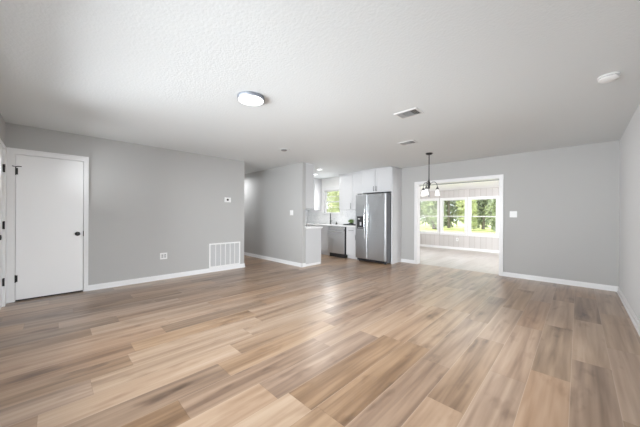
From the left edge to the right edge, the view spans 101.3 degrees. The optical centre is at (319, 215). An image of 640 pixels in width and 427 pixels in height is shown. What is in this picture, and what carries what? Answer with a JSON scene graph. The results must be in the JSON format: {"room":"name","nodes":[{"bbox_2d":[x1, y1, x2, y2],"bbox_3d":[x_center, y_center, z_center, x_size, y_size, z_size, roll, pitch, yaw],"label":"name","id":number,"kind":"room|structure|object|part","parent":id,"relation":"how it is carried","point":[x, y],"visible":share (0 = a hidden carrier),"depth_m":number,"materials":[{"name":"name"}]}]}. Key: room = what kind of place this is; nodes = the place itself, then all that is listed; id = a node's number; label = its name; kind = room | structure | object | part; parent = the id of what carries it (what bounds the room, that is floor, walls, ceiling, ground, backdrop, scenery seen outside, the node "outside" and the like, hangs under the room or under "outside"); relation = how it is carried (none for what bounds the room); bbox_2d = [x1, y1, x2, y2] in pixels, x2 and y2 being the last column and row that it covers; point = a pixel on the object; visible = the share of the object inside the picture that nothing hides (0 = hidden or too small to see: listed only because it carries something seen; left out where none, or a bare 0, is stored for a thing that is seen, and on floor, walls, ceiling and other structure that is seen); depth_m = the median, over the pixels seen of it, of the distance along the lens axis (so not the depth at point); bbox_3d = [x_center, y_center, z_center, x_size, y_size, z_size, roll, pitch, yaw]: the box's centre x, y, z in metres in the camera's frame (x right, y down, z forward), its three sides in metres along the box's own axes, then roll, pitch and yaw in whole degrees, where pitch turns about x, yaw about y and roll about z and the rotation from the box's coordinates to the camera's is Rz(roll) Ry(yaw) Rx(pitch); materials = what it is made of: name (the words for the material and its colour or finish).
{"room":"empty living room","nodes":[
{"label":"empty living room","id":0,"kind":"room"},
{"bbox_2d":[0,113,4,143],"bbox_3d":[-2.161,-0.020,1.397,5.980,2.440,0.120,0,0,45],"label":"wall","id":1,"kind":"structure","parent":0,"point":[2,122],"depth_m":3.35,"materials":[{"name":"grey paint"}]},
{"bbox_2d":[0,147,4,308],"bbox_3d":[-3.781,0.168,3.092,0.927,2.023,0.113,0,0,45],"label":"door","id":2,"kind":"structure","parent":1,"relation":"in","point":[2,166],"depth_m":3.33,"materials":[{"name":"white paint"}]},
{"bbox_2d":[0,139,6,306],"bbox_3d":[-3.857,0.147,3.080,1.198,2.090,0.140,0,0,45],"label":"trim","id":3,"kind":"structure","parent":1,"relation":"attached to","point":[2,145],"depth_m":3.42,"materials":[{"name":"white paint"}]},
{"bbox_2d":[5,122,244,284],"bbox_3d":[-3.043,-0.025,4.848,0.120,2.440,3.560,0,0,45],"label":"wall","id":4,"kind":"structure","parent":0,"point":[146,202],"depth_m":4.73,"materials":[{"name":"grey paint"}]},
{"bbox_2d":[6,147,88,302],"bbox_3d":[-3.980,0.139,3.880,0.145,2.105,0.827,0,0,45],"label":"trim","id":5,"kind":"structure","parent":4,"relation":"attached to","point":[11,152],"depth_m":3.60,"materials":[{"name":"white paint"}]},
{"bbox_2d":[12,155,83,300],"bbox_3d":[-3.941,0.178,3.834,0.109,2.021,0.732,0,0,45],"label":"door","id":6,"kind":"structure","parent":4,"relation":"in","point":[49,191],"depth_m":3.83,"materials":[{"name":"white paint"}]},
{"bbox_2d":[160,253,166,258],"bbox_3d":[-2.914,0.761,4.892,0.008,0.118,0.118,0,0,45],"label":"wall outlet","id":7,"kind":"object","parent":4,"relation":"attached to","point":[162,255],"visible":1,"depth_m":4.89,"materials":[{"name":"white plastic"}]},
{"bbox_2d":[88,263,244,290],"bbox_3d":[-2.734,1.154,5.149,0.146,0.085,2.741,0,0,45],"label":"baseboard","id":8,"kind":"structure","parent":4,"relation":"attached to","point":[194,272],"depth_m":4.83,"materials":[{"name":"white paint"}]},
{"bbox_2d":[209,242,239,267],"bbox_3d":[-2.072,0.856,5.744,0.014,0.512,0.706,0,0,45],"label":"air vent","id":9,"kind":"object","parent":4,"relation":"in","point":[228,253],"visible":1,"depth_m":5.72,"materials":[{"name":"white plastic"}]},
{"bbox_2d":[224,197,230,201],"bbox_3d":[-2.028,-0.336,5.773,0.027,0.108,0.144,0,0,45],"label":"thermostat","id":10,"kind":"object","parent":4,"relation":"attached to","point":[227,199],"visible":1,"depth_m":5.76,"materials":[{"name":"white plastic"}]},
{"bbox_2d":[244,162,305,262],"bbox_3d":[-1.954,-0.019,7.687,4.430,2.440,0.100,0,0,45],"label":"wall","id":11,"kind":"structure","parent":0,"point":[270,230],"depth_m":6.80,"materials":[{"name":"grey paint"}]},
{"bbox_2d":[244,252,305,266],"bbox_3d":[-1.960,1.158,7.668,4.456,0.085,0.126,0,0,45],"label":"baseboard","id":12,"kind":"structure","parent":11,"relation":"attached to","point":[245,253],"depth_m":6.76,"materials":[{"name":"white paint"}]},
{"bbox_2d":[306,163,313,207],"bbox_3d":[-0.767,-0.700,6.785,1.482,1.063,0.264,0,0,45],"label":"upper cabinet","id":13,"kind":"object","parent":11,"relation":"attached to","point":[309,167],"visible":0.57,"depth_m":6.26,"materials":[{"name":"white paint"}]},
{"bbox_2d":[0,0,639,178],"bbox_3d":[-0.901,-1.284,5.065,9.600,0.100,7.106,0,0,45],"label":"ceiling","id":14,"kind":"structure","parent":0,"point":[489,78],"depth_m":2.30,"materials":[{"name":"white paint"}]},
{"bbox_2d":[237,91,264,105],"bbox_3d":[-0.721,-1.212,2.740,0.278,0.043,0.278,0,0,45],"label":"ceiling lamp","id":15,"kind":"object","parent":14,"relation":"attached to","point":[250,98],"visible":1,"depth_m":2.68,"materials":[{"name":"white glass"}]},
{"bbox_2d":[238,95,262,105],"bbox_3d":[-0.721,-1.205,2.740,0.255,0.029,0.255,0,0,45],"label":"diffuser","id":16,"kind":"object","parent":15,"relation":"attached to","point":[252,100],"depth_m":2.71,"materials":[{"name":"white"}]},
{"bbox_2d":[278,148,289,150],"bbox_3d":[-0.676,-1.219,4.930,0.230,0.026,0.230,0,0,45],"label":"ceiling sensor","id":17,"kind":"object","parent":14,"relation":"attached to","point":[279,149],"visible":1,"depth_m":4.90,"materials":[{"name":"white paint"}]},
{"bbox_2d":[398,140,417,145],"bbox_3d":[1.481,-1.216,4.420,0.280,0.012,0.200,0,0,45],"label":"ceiling vent","id":18,"kind":"object","parent":14,"relation":"in","point":[410,141],"visible":1,"depth_m":4.40,"materials":[{"name":"white metal"}]},
{"bbox_2d":[394,107,424,118],"bbox_3d":[1.067,-1.218,3.151,0.290,0.012,0.220,0,0,45],"label":"ceiling vent","id":19,"kind":"object","parent":14,"relation":"in","point":[415,111],"visible":1,"depth_m":3.13,"materials":[{"name":"white metal"}]},
{"bbox_2d":[421,152,439,196],"bbox_3d":[2.120,-0.787,5.153,0.367,0.865,0.342,0,0,45],"label":"chandelier","id":20,"kind":"object","parent":14,"relation":"hanging from","point":[425,191],"visible":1,"depth_m":5.15,"materials":[{"name":"white glass"}]},
{"bbox_3d":[2.301,-0.446,5.146,0.096,0.120,0.096,0,0,45],"label":"lamp shade","id":21,"kind":"part","parent":20,"relation":"part of","materials":[{"name":"white glass"}]},
{"bbox_2d":[597,72,620,82],"bbox_3d":[2.526,-1.196,2.297,0.140,0.043,0.140,0,0,45],"label":"smoke detector","id":22,"kind":"object","parent":14,"relation":"attached to","point":[609,77],"visible":1,"depth_m":2.27,"materials":[{"name":"white plastic"}]},
{"bbox_2d":[0,246,639,426],"bbox_3d":[0.685,1.263,6.154,10.350,0.100,10.900,0,0,45],"label":"floor","id":23,"kind":"structure","parent":0,"point":[337,341],"depth_m":2.34,"materials":[{"name":"beige wood"}]},
{"bbox_2d":[305,228,320,265],"bbox_3d":[-0.752,0.764,6.946,1.688,0.884,0.524,0,0,45],"label":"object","id":24,"kind":"object","parent":23,"relation":"on","point":[312,236],"visible":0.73,"depth_m":6.33,"materials":[{"name":"white paint"}]},
{"bbox_2d":[308,225,329,254],"bbox_3d":[0.138,0.769,8.365,0.965,0.884,0.638,0,0,45],"label":"base cabinet","id":25,"kind":"object","parent":23,"relation":"on","point":[324,231],"visible":0.08,"depth_m":7.98,"materials":[{"name":"white paint"}]},
{"bbox_3d":[0.111,0.793,8.006,0.480,0.605,0.020,0,0,45],"label":"door","id":26,"kind":"part","parent":25,"relation":"part of","materials":[{"name":"white paint"}]},
{"bbox_3d":[-0.051,0.406,8.168,0.940,0.138,0.020,0,0,45],"label":"false drawer","id":27,"kind":"part","parent":25,"relation":"part of","materials":[{"name":"white paint"}]},
{"bbox_2d":[328,226,345,257],"bbox_3d":[0.664,0.774,7.763,0.604,0.879,0.672,0,0,45],"label":"dishwasher","id":28,"kind":"object","parent":23,"relation":"on","point":[336,235],"visible":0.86,"depth_m":7.54,"materials":[{"name":"silver metal"}]},
{"bbox_3d":[0.470,0.384,7.564,0.604,0.097,0.012,0,0,45],"label":"control panel","id":29,"kind":"part","parent":28,"relation":"part of","materials":[{"name":"silver metal"}]},
{"bbox_3d":[0.504,1.162,7.602,0.584,0.100,0.020,0,0,45],"label":"kick plate","id":30,"kind":"part","parent":28,"relation":"part of","materials":[{"name":"black plastic"}]},
{"bbox_2d":[346,227,356,258],"bbox_3d":[1.071,0.773,7.447,0.393,0.884,0.638,0,0,45],"label":"base cabinet","id":31,"kind":"object","parent":23,"relation":"on","point":[350,231],"visible":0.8,"depth_m":7.28,"materials":[{"name":"white paint"}]},
{"bbox_3d":[0.880,0.422,7.251,0.373,0.161,0.020,0,0,45],"label":"drawer","id":32,"kind":"part","parent":31,"relation":"part of","materials":[{"name":"white paint"}]},
{"bbox_3d":[0.878,0.807,7.251,0.373,0.585,0.020,0,0,45],"label":"door","id":33,"kind":"part","parent":31,"relation":"part of","materials":[{"name":"white paint"}]},
{"bbox_2d":[355,192,390,264],"bbox_3d":[1.485,0.326,6.911,0.898,1.782,0.776,0,0,45],"label":"refrigerator","id":34,"kind":"object","parent":23,"relation":"on","point":[373,211],"visible":0.96,"depth_m":6.61,"materials":[{"name":"grey metal"}]},
{"bbox_3d":[1.102,0.293,6.901,0.366,1.675,0.075,0,0,45],"label":"freezer door","id":35,"kind":"part","parent":34,"relation":"part of","materials":[{"name":"silver metal"}]},
{"bbox_3d":[1.149,0.166,6.753,0.079,0.903,0.028,0,0,-32],"label":"handle","id":36,"kind":"part","parent":34,"relation":"part of","materials":[{"name":"silver metal"}]},
{"bbox_3d":[1.220,0.166,6.682,0.028,0.903,0.079,0,0,31],"label":"handle","id":37,"kind":"part","parent":34,"relation":"part of","materials":[{"name":"silver metal"}]},
{"bbox_3d":[1.425,0.294,6.584,0.524,1.675,0.075,0,0,45],"label":"door","id":38,"kind":"part","parent":34,"relation":"part of","materials":[{"name":"silver metal"}]},
{"bbox_2d":[391,167,400,263],"bbox_3d":[1.950,0.012,6.708,0.028,2.415,0.468,0,0,45],"label":"panel","id":39,"kind":"object","parent":23,"relation":"on","point":[395,172],"visible":1,"depth_m":6.66,"materials":[{"name":"white paint"}]},
{"bbox_3d":[-1.035,0.763,8.349,0.604,0.884,0.999,0,0,45],"label":"base cabinet","id":40,"kind":"object","parent":23,"relation":"on","visible":0},
{"bbox_2d":[305,223,355,228],"bbox_3d":[-0.280,0.304,7.671,2.635,0.040,2.223,0,0,45],"label":"countertop","id":41,"kind":"structure","parent":40,"relation":"on","point":[317,225],"depth_m":7.52,"materials":[{"name":"white stone"}]},
{"bbox_2d":[420,188,498,249],"bbox_3d":[5.897,0.138,8.592,6.150,2.200,0.120,0,0,45],"label":"wall","id":42,"kind":"structure","parent":0,"point":[489,243],"depth_m":9.32,"materials":[{"name":"white paint"}]},
{"bbox_2d":[420,198,438,234],"bbox_3d":[4.191,0.044,10.237,0.914,1.372,0.150,0,0,45],"label":"window","id":43,"kind":"structure","parent":42,"relation":"in","point":[430,199],"depth_m":10.03,"materials":[{"name":"white paint"}]},
{"bbox_3d":[4.159,0.691,10.208,0.914,0.078,0.070,0,0,45],"label":"sill","id":44,"kind":"part","parent":43,"relation":"part of","materials":[{"name":"white paint"}]},
{"bbox_2d":[440,197,466,235],"bbox_3d":[4.866,0.047,9.572,0.919,1.372,0.150,0,0,45],"label":"window","id":45,"kind":"structure","parent":42,"relation":"in","point":[442,200],"depth_m":9.59,"materials":[{"name":"white paint"}]},
{"bbox_3d":[4.835,0.694,9.544,0.919,0.078,0.070,0,0,45],"label":"sill","id":46,"kind":"part","parent":45,"relation":"part of","materials":[{"name":"white paint"}]},
{"bbox_3d":[4.881,0.337,9.589,0.767,0.624,0.028,0,0,45],"label":"sash","id":47,"kind":"part","parent":45,"relation":"part of","materials":[{"name":"white paint"}]},
{"bbox_3d":[4.907,-0.251,9.613,0.767,0.624,0.028,0,0,45],"label":"sash","id":48,"kind":"part","parent":45,"relation":"part of","materials":[{"name":"clear glass"}]},
{"bbox_2d":[420,244,498,252],"bbox_3d":[5.840,1.195,8.540,6.150,0.085,0.026,0,0,45],"label":"baseboard","id":49,"kind":"structure","parent":42,"relation":"attached to","point":[423,245],"depth_m":9.33,"materials":[{"name":"white paint"}]},
{"bbox_2d":[467,196,498,237],"bbox_3d":[5.536,0.051,8.913,0.919,1.372,0.150,0,0,45],"label":"window","id":50,"kind":"structure","parent":42,"relation":"in","point":[470,199],"depth_m":8.91,"materials":[{"name":"white paint"}]},
{"bbox_3d":[5.504,0.697,8.884,0.919,0.078,0.070,0,0,45],"label":"sill","id":51,"kind":"part","parent":50,"relation":"part of","materials":[{"name":"white paint"}]},
{"bbox_3d":[5.551,0.341,8.930,0.767,0.624,0.028,0,0,45],"label":"sash","id":52,"kind":"part","parent":50,"relation":"part of","materials":[{"name":"white paint"}]},
{"bbox_3d":[5.577,-0.247,8.953,0.767,0.624,0.028,0,0,45],"label":"sash","id":53,"kind":"part","parent":50,"relation":"part of","materials":[{"name":"clear glass"}]},
{"bbox_2d":[420,179,498,191],"bbox_3d":[4.614,-1.055,7.283,6.350,0.305,3.794,0,0,45],"label":"ceiling","id":54,"kind":"structure","parent":0,"point":[484,184],"depth_m":8.58,"materials":[{"name":"white paint"}]},
{"bbox_2d":[321,140,619,285],"bbox_3d":[2.202,0.001,6.891,7.470,2.440,0.140,0,0,45],"label":"wall","id":55,"kind":"structure","parent":0,"point":[565,200],"depth_m":4.78,"materials":[{"name":"grey paint"}]},
{"bbox_2d":[306,178,321,209],"bbox_3d":[-0.306,-0.698,9.022,0.689,1.063,0.336,0,0,45],"label":"upper cabinet","id":56,"kind":"object","parent":55,"relation":"attached to","point":[317,182],"visible":0.51,"depth_m":8.77,"materials":[{"name":"white paint"}]},
{"bbox_3d":[-0.309,-0.686,8.820,0.380,1.032,0.020,0,0,45],"label":"door","id":57,"kind":"part","parent":56,"relation":"part of","materials":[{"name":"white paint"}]},
{"bbox_2d":[305,210,355,223],"bbox_3d":[-0.275,0.034,7.668,2.650,0.500,2.229,0,0,45],"label":"backsplash","id":58,"kind":"structure","parent":55,"relation":"attached to","point":[312,216],"depth_m":8.68,"materials":[{"name":"white tile"}]},
{"bbox_2d":[321,187,342,215],"bbox_3d":[0.423,-0.448,8.610,0.900,0.920,0.170,0,0,45],"label":"window","id":59,"kind":"structure","parent":55,"relation":"in","point":[331,189],"depth_m":8.76,"materials":[{"name":"white paint"}]},
{"bbox_3d":[0.386,-0.027,8.574,0.900,0.078,0.070,0,0,45],"label":"sill","id":60,"kind":"part","parent":59,"relation":"part of","materials":[{"name":"white paint"}]},
{"bbox_3d":[0.457,-0.612,8.643,0.692,0.384,0.028,0,0,45],"label":"sash","id":61,"kind":"part","parent":59,"relation":"part of","materials":[{"name":"white paint"}]},
{"bbox_3d":[0.432,-0.264,8.620,0.692,0.384,0.028,0,0,45],"label":"sash","id":62,"kind":"part","parent":59,"relation":"part of","materials":[{"name":"clear glass"}]},
{"bbox_2d":[339,172,362,209],"bbox_3d":[0.995,-0.692,7.726,0.903,1.063,0.358,0,0,45],"label":"upper cabinet","id":63,"kind":"object","parent":55,"relation":"attached to","point":[349,183],"visible":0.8,"depth_m":7.66,"materials":[{"name":"white paint"}]},
{"bbox_3d":[0.763,-0.681,7.765,0.488,1.032,0.020,0,0,45],"label":"door","id":64,"kind":"part","parent":63,"relation":"part of","materials":[{"name":"white paint"}]},
{"bbox_3d":[1.080,-0.680,7.452,0.388,1.032,0.020,0,0,45],"label":"door","id":65,"kind":"part","parent":63,"relation":"part of","materials":[{"name":"white paint"}]},
{"bbox_2d":[361,166,398,193],"bbox_3d":[1.600,-0.909,7.035,0.928,0.623,0.494,0,0,45],"label":"upper cabinet","id":66,"kind":"object","parent":55,"relation":"attached to","point":[377,180],"visible":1,"depth_m":6.87,"materials":[{"name":"white paint"}]},
{"bbox_3d":[1.295,-0.899,7.051,0.454,0.592,0.020,0,0,45],"label":"door","id":67,"kind":"part","parent":66,"relation":"part of","materials":[{"name":"white paint"}]},
{"bbox_3d":[1.609,-1.209,7.043,0.928,0.023,0.472,0,0,45],"label":"crown molding","id":68,"kind":"part","parent":66,"relation":"part of","materials":[{"name":"white paint"}]},
{"bbox_3d":[1.624,-0.897,6.727,0.454,0.592,0.020,0,0,45],"label":"door","id":69,"kind":"part","parent":66,"relation":"part of","materials":[{"name":"white paint"}]},
{"bbox_2d":[401,259,413,263],"bbox_3d":[2.242,1.178,6.730,0.360,0.085,0.026,0,0,45],"label":"baseboard","id":70,"kind":"structure","parent":55,"relation":"attached to","point":[402,260],"depth_m":6.73,"materials":[{"name":"white paint"}]},
{"bbox_2d":[414,174,503,275],"bbox_3d":[3.094,0.199,6.007,1.858,2.052,0.184,0,0,45],"label":"trim","id":71,"kind":"structure","parent":55,"relation":"attached to","point":[490,177],"depth_m":5.90,"materials":[{"name":"white paint"}]},
{"bbox_2d":[510,211,516,216],"bbox_3d":[3.823,-0.017,5.191,0.118,0.122,0.010,0,0,45],"label":"light switch","id":72,"kind":"object","parent":55,"relation":"attached to","point":[512,213],"visible":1,"depth_m":5.19,"materials":[{"name":"white plastic"}]},
{"bbox_2d":[503,272,618,291],"bbox_3d":[4.248,1.188,4.756,1.550,0.085,0.026,0,0,45],"label":"baseboard","id":73,"kind":"structure","parent":55,"relation":"attached to","point":[507,274],"depth_m":4.67,"materials":[{"name":"white paint"}]},
{"bbox_2d":[619,104,639,321],"bbox_3d":[2.463,0.002,1.747,0.120,2.440,7.106,0,0,45],"label":"wall","id":74,"kind":"structure","parent":0,"point":[629,178],"depth_m":3.31,"materials":[{"name":"white paint"}]},
{"bbox_2d":[617,287,639,336],"bbox_3d":[2.399,1.179,1.791,0.026,0.085,6.846,0,0,45],"label":"baseboard","id":75,"kind":"structure","parent":74,"relation":"attached to","point":[634,319],"depth_m":3.19,"materials":[{"name":"white paint"}]},
{"label":"outside","id":76,"kind":"structure","parent":0,"visible":0},
{"bbox_2d":[420,221,495,233],"bbox_3d":[17.480,1.544,39.146,90.000,0.200,59.670,0,0,45],"label":"ground","id":77,"kind":"structure","parent":76,"point":[460,227],"depth_m":26.20,"materials":[{"name":"green plant"}]},
{"bbox_2d":[327,192,335,211],"bbox_3d":[1.998,-2.304,38.641,3.868,7.622,4.096,0,0,45],"label":"tree","id":78,"kind":"object","parent":77,"relation":"on","point":[329,209],"visible":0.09,"depth_m":38.07,"materials":[{"name":"green plant"}]},
{"bbox_2d":[329,191,339,211],"bbox_3d":[2.906,-2.067,33.645,3.993,7.165,3.916,0,0,-30],"label":"tree","id":79,"kind":"object","parent":77,"relation":"on","point":[336,205],"visible":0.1,"depth_m":32.94,"materials":[{"name":"green plant"}]},
{"bbox_2d":[420,202,425,223],"bbox_3d":[11.512,-2.397,31.671,2.861,7.762,3.138,0,0,45],"label":"tree","id":80,"kind":"object","parent":77,"relation":"on","point":[421,211],"visible":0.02,"depth_m":31.41,"materials":[{"name":"green plant"}]},
{"bbox_2d":[420,201,446,228],"bbox_3d":[11.427,-1.900,26.439,2.606,6.944,2.654,0,0,25],"label":"tree","id":81,"kind":"object","parent":77,"relation":"on","point":[431,207],"visible":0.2,"depth_m":26.41,"materials":[{"name":"green plant"}]},
{"bbox_2d":[443,200,459,227],"bbox_3d":[14.340,-2.376,28.975,3.169,8.034,3.033,0,0,9],"label":"tree","id":82,"kind":"object","parent":77,"relation":"on","point":[448,207],"visible":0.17,"depth_m":28.95,"materials":[{"name":"green plant"}]},
{"bbox_2d":[420,201,490,226],"bbox_3d":[14.697,-1.483,35.989,37.048,6.401,3.174,0,0,45],"label":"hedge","id":83,"kind":"object","parent":77,"relation":"on","point":[424,220],"visible":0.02,"depth_m":35.73,"materials":[{"name":"green plant"}]},
{"bbox_2d":[456,200,478,228],"bbox_3d":[13.891,-1.589,24.435,2.436,6.107,2.635,0,0,-5],"label":"tree","id":84,"kind":"object","parent":77,"relation":"on","point":[461,203],"visible":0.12,"depth_m":24.14,"materials":[{"name":"green plant"}]},
{"bbox_2d":[472,199,489,228],"bbox_3d":[16.642,-2.365,26.698,2.758,7.678,2.594,0,0,-22],"label":"tree","id":85,"kind":"object","parent":77,"relation":"on","point":[482,203],"visible":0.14,"depth_m":26.56,"materials":[{"name":"green plant"}]},
{"bbox_2d":[485,199,495,230],"bbox_3d":[15.562,-1.724,23.009,1.679,6.370,2.352,0,0,-14],"label":"tree","id":86,"kind":"object","parent":77,"relation":"on","point":[491,206],"visible":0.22,"depth_m":23.02,"materials":[{"name":"green plant"}]}
]}

